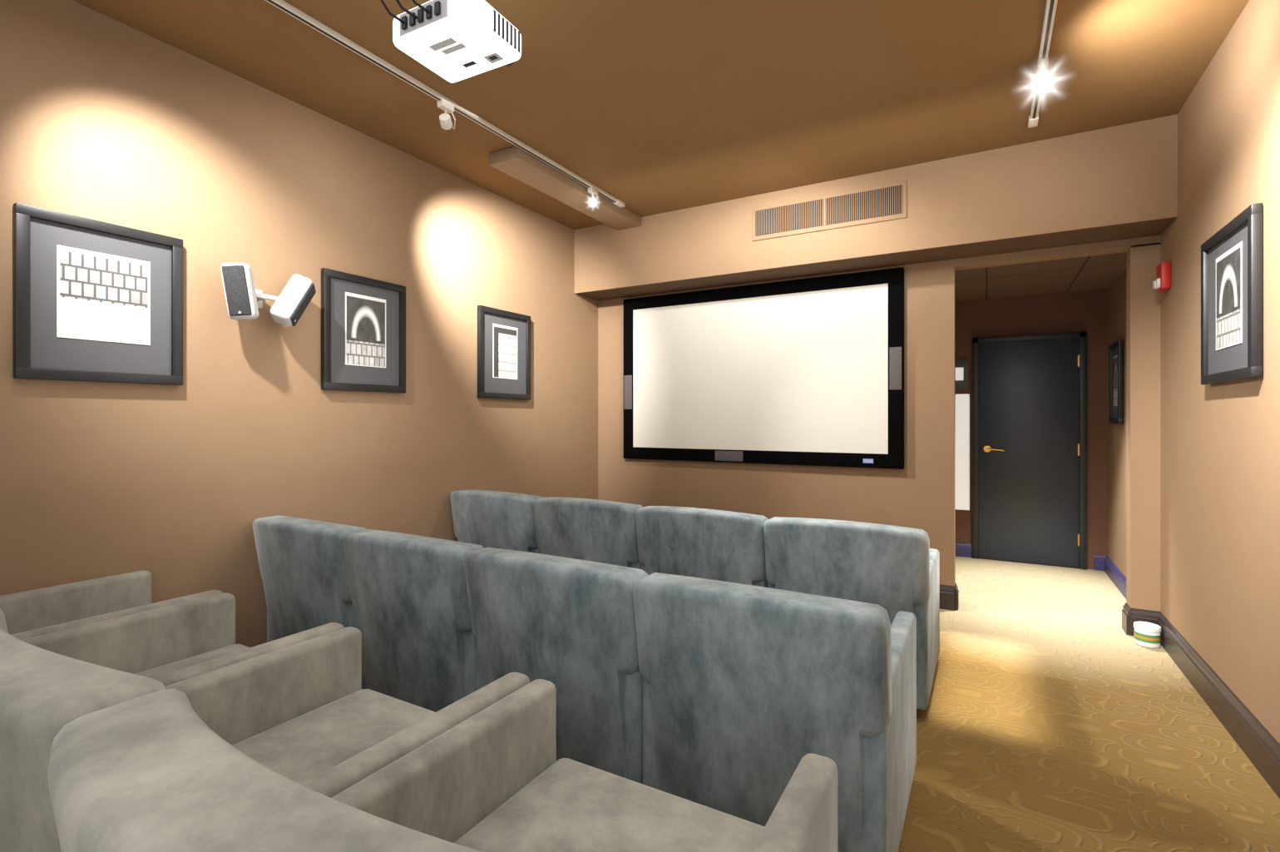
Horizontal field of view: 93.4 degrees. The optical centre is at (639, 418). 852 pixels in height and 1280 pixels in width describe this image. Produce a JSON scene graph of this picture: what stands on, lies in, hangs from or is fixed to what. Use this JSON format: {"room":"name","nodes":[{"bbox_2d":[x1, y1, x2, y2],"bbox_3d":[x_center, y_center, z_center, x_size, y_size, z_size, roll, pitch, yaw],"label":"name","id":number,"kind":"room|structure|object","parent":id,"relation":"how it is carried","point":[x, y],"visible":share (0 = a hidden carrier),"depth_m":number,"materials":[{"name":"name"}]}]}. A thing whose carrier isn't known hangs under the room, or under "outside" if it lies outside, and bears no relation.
{"room":"home theater","nodes":[
{"label":"home theater","id":0,"kind":"room"},
{"bbox_2d":[0,0,597,647],"bbox_3d":[-1.862,-0.168,3.101,0.120,2.935,5.960,0,0,30],"label":"wall","id":1,"kind":"structure","parent":0,"point":[104,119],"depth_m":2.89,"materials":[{"name":"paint"}]},
{"bbox_2d":[13,202,182,385],"bbox_3d":[-2.155,-0.468,2.433,0.032,0.641,0.530,0,0,30],"label":"picture frame","id":2,"kind":"object","parent":1,"relation":"attached to","point":[94,300],"visible":1,"depth_m":2.40,"materials":[{"name":"black"}]},
{"bbox_2d":[220,261,316,326],"bbox_3d":[-1.796,-0.587,2.913,0.179,0.267,0.441,0,0,30],"label":"speaker","id":3,"kind":"object","parent":1,"relation":"attached to","point":[243,300],"visible":1,"depth_m":2.81,"materials":[{"name":"white plastic"},{"name":"dark grey speaker fabric"}]},
{"bbox_2d":[321,267,405,392],"bbox_3d":[-1.568,-0.480,3.454,0.032,0.650,0.525,0,0,30],"label":"picture frame","id":4,"kind":"object","parent":1,"relation":"attached to","point":[363,318],"visible":1,"depth_m":3.42,"materials":[{"name":"black wood"}]},
{"bbox_2d":[477,305,530,400],"bbox_3d":[-0.994,-0.469,4.452,0.032,0.648,0.543,0,0,30],"label":"picture frame","id":5,"kind":"object","parent":1,"relation":"attached to","point":[503,336],"visible":1,"depth_m":4.43,"materials":[{"name":"black wood"}]},
{"bbox_2d":[72,0,1249,229],"bbox_3d":[-0.081,-1.675,2.077,4.230,0.080,5.960,0,0,30],"label":"ceiling","id":6,"kind":"structure","parent":0,"point":[659,106],"depth_m":2.92,"materials":[{"name":"brown paint"}]},
{"bbox_2d":[264,0,624,207],"bbox_3d":[-1.228,-1.534,2.615,0.142,0.201,4.510,0,0,30],"label":"track light","id":7,"kind":"object","parent":6,"relation":"attached to","point":[444,103],"visible":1,"depth_m":3.05,"materials":[{"name":"white painted metal"}]},
{"bbox_2d":[380,0,521,83],"bbox_3d":[-0.686,-1.484,2.177,0.378,0.302,0.438,0,0,30],"label":"projector","id":8,"kind":"object","parent":6,"relation":"attached to","point":[457,40],"visible":1,"depth_m":2.14,"materials":[{"name":"white plastic"},{"name":"dark plastic"}]},
{"bbox_2d":[489,145,641,230],"bbox_3d":[-0.460,-1.597,4.306,0.230,0.074,1.488,0,0,30],"label":"ceiling-mounted soundbox","id":9,"kind":"object","parent":6,"relation":"attached to","point":[514,161],"visible":0.9,"depth_m":4.08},
{"bbox_2d":[574,113,1177,301],"bbox_3d":[1.253,-1.359,4.396,3.990,0.552,0.370,0,0,30],"label":"soffit beam","id":10,"kind":"structure","parent":6,"relation":"attached to","point":[1118,182],"depth_m":3.83,"materials":[{"name":"paint"}]},
{"bbox_2d":[751,179,906,241],"bbox_3d":[1.274,-1.423,4.161,1.040,0.245,0.014,0,0,30],"label":"vent grille","id":11,"kind":"object","parent":10,"relation":"attached to","point":[887,201],"visible":1,"depth_m":4.13,"materials":[{"name":"metal"}]},
{"bbox_2d":[1027,0,1057,128],"bbox_3d":[1.325,-1.506,1.871,0.267,0.258,3.365,0,0,30],"label":"track rail","id":12,"kind":"object","parent":6,"relation":"attached to","point":[1042,82],"visible":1,"depth_m":2.69,"materials":[{"name":"beige"}]},
{"bbox_2d":[597,258,955,586],"bbox_3d":[0.907,-0.168,4.877,2.910,2.935,0.120,0,0,30],"label":"wall","id":13,"kind":"structure","parent":0,"point":[920,495],"depth_m":4.40,"materials":[{"name":"paint"}]},
{"bbox_2d":[623,266,904,469],"bbox_3d":[0.856,-0.352,4.808,2.301,1.415,0.047,0,0,30],"label":"screen frame","id":14,"kind":"object","parent":13,"relation":"attached to","point":[808,371],"visible":1,"depth_m":4.68,"materials":[{"name":"black fabric"}]},
{"bbox_2d":[939,583,954,610],"bbox_3d":[0.872,1.220,4.816,2.910,0.160,0.022,0,0,30],"label":"baseboard","id":15,"kind":"structure","parent":13,"relation":"attached to","point":[946,592],"depth_m":4.10,"materials":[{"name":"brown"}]},
{"bbox_2d":[954,582,958,609],"bbox_3d":[2.173,1.220,4.138,0.022,0.160,0.100,0,0,30],"label":"baseboard","id":16,"kind":"structure","parent":0,"point":[956,591],"depth_m":4.10,"materials":[{"name":"wood"}]},
{"bbox_2d":[955,288,1107,568],"bbox_3d":[3.288,0.045,5.619,1.680,2.510,0.120,0,0,30],"label":"wall","id":17,"kind":"structure","parent":0,"point":[1081,310],"depth_m":5.27,"materials":[{"name":"paint"}]},
{"bbox_2d":[955,358,969,509],"bbox_3d":[2.967,0.150,5.722,0.280,1.420,0.014,0,0,30],"label":"sign","id":18,"kind":"object","parent":17,"relation":"attached to","point":[962,401],"visible":0.42,"depth_m":5.68,"materials":[{"name":"white"}]},
{"bbox_2d":[955,541,972,557],"bbox_3d":[2.859,1.235,5.784,0.570,0.130,0.022,0,0,30],"label":"baseboard","id":19,"kind":"structure","parent":17,"relation":"attached to","point":[962,549],"depth_m":5.67,"materials":[{"name":"blue"}]},
{"bbox_2d":[972,331,1087,569],"bbox_3d":[3.464,0.275,5.392,0.860,2.050,0.091,0,0,30],"label":"door","id":20,"kind":"structure","parent":17,"relation":"in","point":[1030,391],"depth_m":5.40,"materials":[{"name":"grey wood"}]},
{"bbox_2d":[1093,553,1106,570],"bbox_3d":[3.942,1.235,5.161,0.090,0.130,0.022,0,0,30],"label":"baseboard","id":21,"kind":"structure","parent":17,"relation":"attached to","point":[1099,560],"depth_m":5.16,"materials":[{"name":"blue"}]},
{"bbox_2d":[955,252,1126,301],"bbox_3d":[2.876,-1.150,4.800,1.580,0.080,1.710,0,0,30],"label":"ceiling","id":22,"kind":"structure","parent":0,"point":[1094,272],"depth_m":4.75,"materials":[{"name":"paint"}]},
{"bbox_2d":[954,235,1160,270],"bbox_3d":[2.636,-1.333,3.883,1.080,0.605,0.120,0,0,30],"label":"lintel","id":23,"kind":"object","parent":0,"point":[1119,245],"visible":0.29,"depth_m":3.84,"materials":[{"name":"paint"}]},
{"bbox_2d":[898,555,1279,851],"bbox_3d":[0.376,1.330,2.870,4.230,0.060,7.790,0,0,30],"label":"floor","id":24,"kind":"structure","parent":0,"point":[1045,725],"depth_m":2.43,"materials":[{"name":"beige carpet"}]},
{"bbox_2d":[0,569,222,639],"bbox_3d":[-2.050,0.818,1.974,0.653,0.965,0.971,0,0,30],"label":"chair","id":25,"kind":"object","parent":24,"relation":"on","point":[27,614],"visible":0.22,"depth_m":2.26,"materials":[{"name":"grey fabric"}]},
{"bbox_2d":[21,593,344,686],"bbox_3d":[-1.453,0.818,1.631,0.715,0.965,0.971,0,0,30],"label":"chair","id":26,"kind":"object","parent":24,"relation":"on","point":[169,644],"visible":0.25,"depth_m":1.94,"materials":[{"name":"grey fabric"}]},
{"bbox_2d":[0,607,529,851],"bbox_3d":[-0.820,0.818,1.267,0.735,0.965,0.971,0,0,30],"label":"chair","id":27,"kind":"object","parent":24,"relation":"on","point":[302,711],"visible":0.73,"depth_m":1.39,"materials":[{"name":"grey fabric"}]},
{"bbox_2d":[252,515,365,642],"bbox_3d":[-1.376,0.880,3.074,0.715,0.840,0.920,0,0,30],"label":"chair","id":28,"kind":"object","parent":24,"relation":"on","point":[302,561],"visible":0.33,"depth_m":2.65,"materials":[{"name":"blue fabric"}]},
{"bbox_2d":[342,528,484,711],"bbox_3d":[-0.760,0.880,2.705,0.715,0.840,0.920,0,0,30],"label":"chair","id":29,"kind":"object","parent":24,"relation":"on","point":[409,596],"visible":0.41,"depth_m":2.30,"materials":[{"name":"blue fabric"}]},
{"bbox_2d":[47,678,837,851],"bbox_3d":[-0.178,0.818,0.898,0.735,0.965,0.971,0,0,30],"label":"chair","id":30,"kind":"object","parent":24,"relation":"on","point":[145,773],"visible":1,"depth_m":0.98,"materials":[{"name":"grey fabric"}]},
{"bbox_2d":[449,489,542,553],"bbox_3d":[-0.762,0.880,4.141,0.715,0.840,0.920,0,0,30],"label":"chair","id":31,"kind":"object","parent":24,"relation":"on","point":[486,518],"visible":0.38,"depth_m":3.72,"materials":[{"name":"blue fabric"}]},
{"bbox_2d":[464,547,648,783],"bbox_3d":[-0.145,0.880,2.336,0.715,0.840,0.920,0,0,30],"label":"chair","id":32,"kind":"object","parent":24,"relation":"on","point":[568,623],"visible":0.52,"depth_m":1.92,"materials":[{"name":"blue fabric"}]},
{"bbox_2d":[533,496,642,568],"bbox_3d":[-0.148,0.880,3.770,0.715,0.840,0.920,0,0,30],"label":"chair","id":33,"kind":"object","parent":24,"relation":"on","point":[592,530],"visible":0.39,"depth_m":3.35,"materials":[{"name":"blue fabric"}]},
{"bbox_2d":[635,505,768,587],"bbox_3d":[0.467,0.880,3.400,0.715,0.840,0.920,0,0,30],"label":"chair","id":34,"kind":"object","parent":24,"relation":"on","point":[713,544],"visible":0.43,"depth_m":2.99,"materials":[{"name":"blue fabric"}]},
{"bbox_2d":[632,572,916,851],"bbox_3d":[0.471,0.880,1.967,0.715,0.840,0.920,0,0,30],"label":"chair","id":35,"kind":"object","parent":24,"relation":"on","point":[742,682],"visible":0.88,"depth_m":1.59,"materials":[{"name":"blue fabric"}]},
{"bbox_2d":[763,516,939,718],"bbox_3d":[1.081,0.880,3.029,0.715,0.840,0.920,0,0,30],"label":"chair","id":36,"kind":"object","parent":24,"relation":"on","point":[894,568],"visible":0.64,"depth_m":2.62,"materials":[{"name":"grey fabric"}]},
{"bbox_2d":[1133,621,1161,647],"bbox_3d":[2.917,1.242,3.468,0.122,0.114,0.122,0,0,30],"label":"jar","id":37,"kind":"object","parent":24,"relation":"on","point":[1145,634],"visible":1,"depth_m":3.43,"materials":[{"name":"white ceramic"}]},
{"bbox_2d":[1121,602,1160,635],"bbox_3d":[3.029,1.220,3.644,0.162,0.160,0.142,0,0,30],"label":"baseboard","id":38,"kind":"structure","parent":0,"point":[1137,615],"depth_m":3.61,"materials":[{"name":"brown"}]},
{"bbox_2d":[1107,0,1279,743],"bbox_3d":[2.157,-0.168,1.845,0.120,2.935,7.790,0,0,30],"label":"wall","id":39,"kind":"structure","parent":0,"point":[1220,442],"depth_m":2.66,"materials":[{"name":"paint"}]},
{"bbox_2d":[1104,555,1126,598],"bbox_3d":[3.551,1.235,4.412,0.022,0.130,1.710,0,0,30],"label":"baseboard","id":40,"kind":"structure","parent":39,"relation":"attached to","point":[1119,579],"depth_m":4.69,"materials":[{"name":"blue"}]},
{"bbox_2d":[1109,339,1123,423],"bbox_3d":[3.696,-0.275,4.681,0.032,0.630,0.400,0,0,30],"label":"picture frame","id":41,"kind":"object","parent":39,"relation":"attached to","point":[1116,348],"visible":1,"depth_m":4.64,"materials":[{"name":"black wood"}]},
{"bbox_2d":[1126,242,1160,611],"bbox_3d":[3.044,0.130,3.648,0.140,2.340,0.120,0,0,30],"label":"pillar","id":42,"kind":"structure","parent":39,"relation":"attached to","point":[1143,301],"depth_m":3.60,"materials":[{"name":"paint"}]},
{"bbox_2d":[1152,261,1171,291],"bbox_3d":[2.950,-0.800,3.414,0.066,0.150,0.120,0,0,30],"label":"fire alarm strobe","id":43,"kind":"object","parent":39,"relation":"attached to","point":[1162,283],"visible":1,"depth_m":3.37,"materials":[{"name":"red plastic"}]},
{"bbox_2d":[1156,611,1279,798],"bbox_3d":[1.639,1.220,1.088,0.022,0.160,5.720,0,0,30],"label":"baseboard","id":44,"kind":"structure","parent":39,"relation":"attached to","point":[1262,749],"depth_m":2.53,"materials":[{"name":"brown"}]},
{"bbox_2d":[1200,202,1262,385],"bbox_3d":[2.446,-0.477,2.507,0.032,0.645,0.615,0,0,30],"label":"picture frame","id":45,"kind":"object","parent":39,"relation":"attached to","point":[1232,259],"visible":1,"depth_m":2.45,"materials":[{"name":"black"}]}
]}

